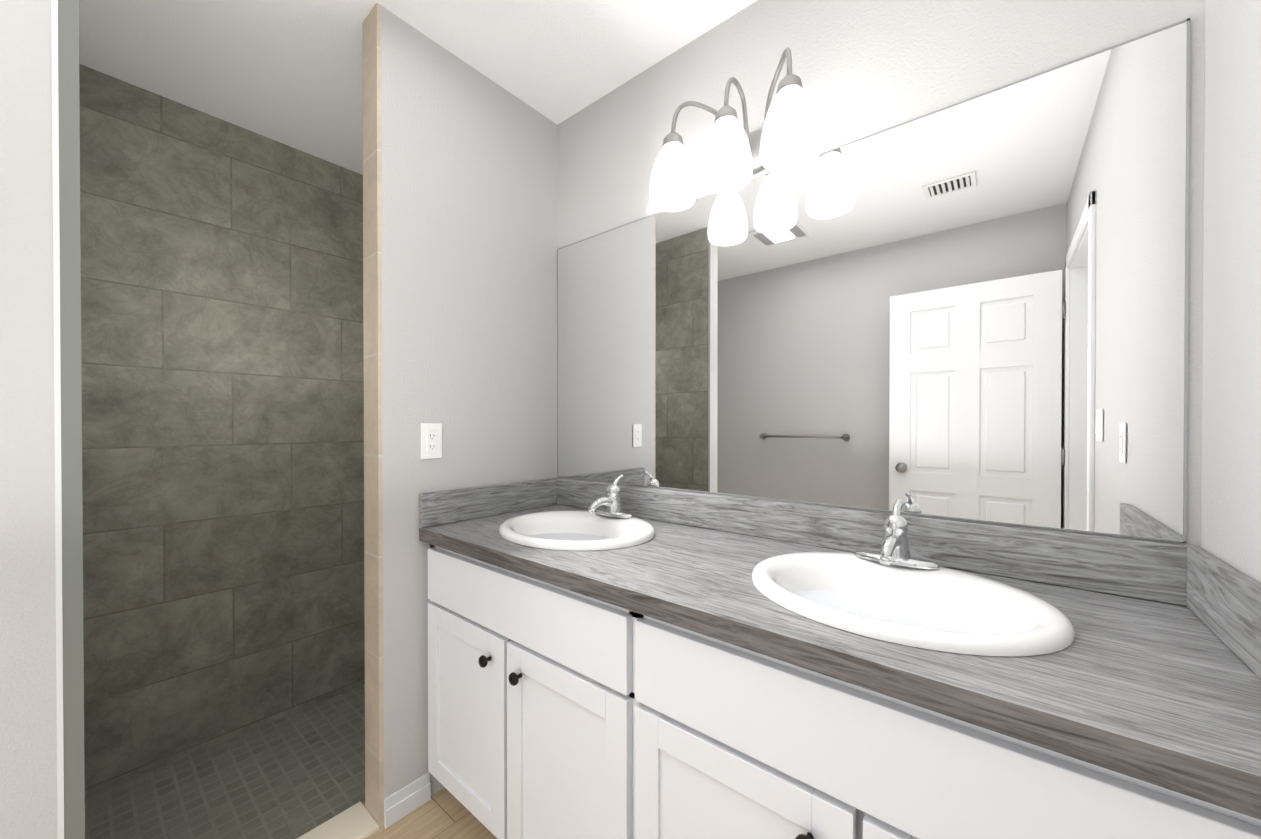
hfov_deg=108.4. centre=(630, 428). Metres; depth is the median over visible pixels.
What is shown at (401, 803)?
baseboard
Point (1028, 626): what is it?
sink
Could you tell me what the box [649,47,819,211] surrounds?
sconce
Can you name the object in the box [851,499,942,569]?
faucet
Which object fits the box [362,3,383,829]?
tiled wall
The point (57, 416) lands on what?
trim
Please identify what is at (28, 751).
wall
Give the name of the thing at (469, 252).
wall
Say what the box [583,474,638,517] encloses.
faucet
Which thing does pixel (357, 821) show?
sill
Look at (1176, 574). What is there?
backsplash
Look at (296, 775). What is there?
floor
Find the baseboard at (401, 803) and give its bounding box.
[384,772,430,828]
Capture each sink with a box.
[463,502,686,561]
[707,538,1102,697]
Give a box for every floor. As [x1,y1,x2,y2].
[85,684,364,838]
[363,788,496,838]
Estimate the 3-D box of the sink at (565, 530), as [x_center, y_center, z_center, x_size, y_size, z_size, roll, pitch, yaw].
[-0.167,0.378,1.400,0.510,0.170,0.430,0,0,39]
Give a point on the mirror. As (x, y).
(975, 308)
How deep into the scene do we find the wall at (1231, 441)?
0.70 m
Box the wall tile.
[79,64,364,797]
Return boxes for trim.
[51,0,63,838]
[58,0,84,838]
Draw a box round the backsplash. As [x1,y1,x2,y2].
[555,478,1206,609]
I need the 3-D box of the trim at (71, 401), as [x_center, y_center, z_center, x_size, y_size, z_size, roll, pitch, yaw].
[-1.107,-0.027,0.901,0.006,2.440,0.026,0,0,39]
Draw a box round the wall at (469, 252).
[381,6,557,798]
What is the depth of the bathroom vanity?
0.81 m
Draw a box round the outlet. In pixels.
[421,423,441,458]
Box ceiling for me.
[79,0,756,174]
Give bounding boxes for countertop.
[419,502,1260,805]
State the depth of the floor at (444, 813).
1.37 m
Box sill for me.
[297,802,378,838]
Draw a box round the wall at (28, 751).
[0,0,57,838]
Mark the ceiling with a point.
(288, 72)
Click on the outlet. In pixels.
(431, 440)
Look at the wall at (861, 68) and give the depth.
1.16 m
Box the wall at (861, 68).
[557,0,1204,547]
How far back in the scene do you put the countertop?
0.63 m
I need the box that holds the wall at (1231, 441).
[1201,0,1260,584]
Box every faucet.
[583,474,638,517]
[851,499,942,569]
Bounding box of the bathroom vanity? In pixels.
[419,538,1260,838]
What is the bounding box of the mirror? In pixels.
[557,18,1189,542]

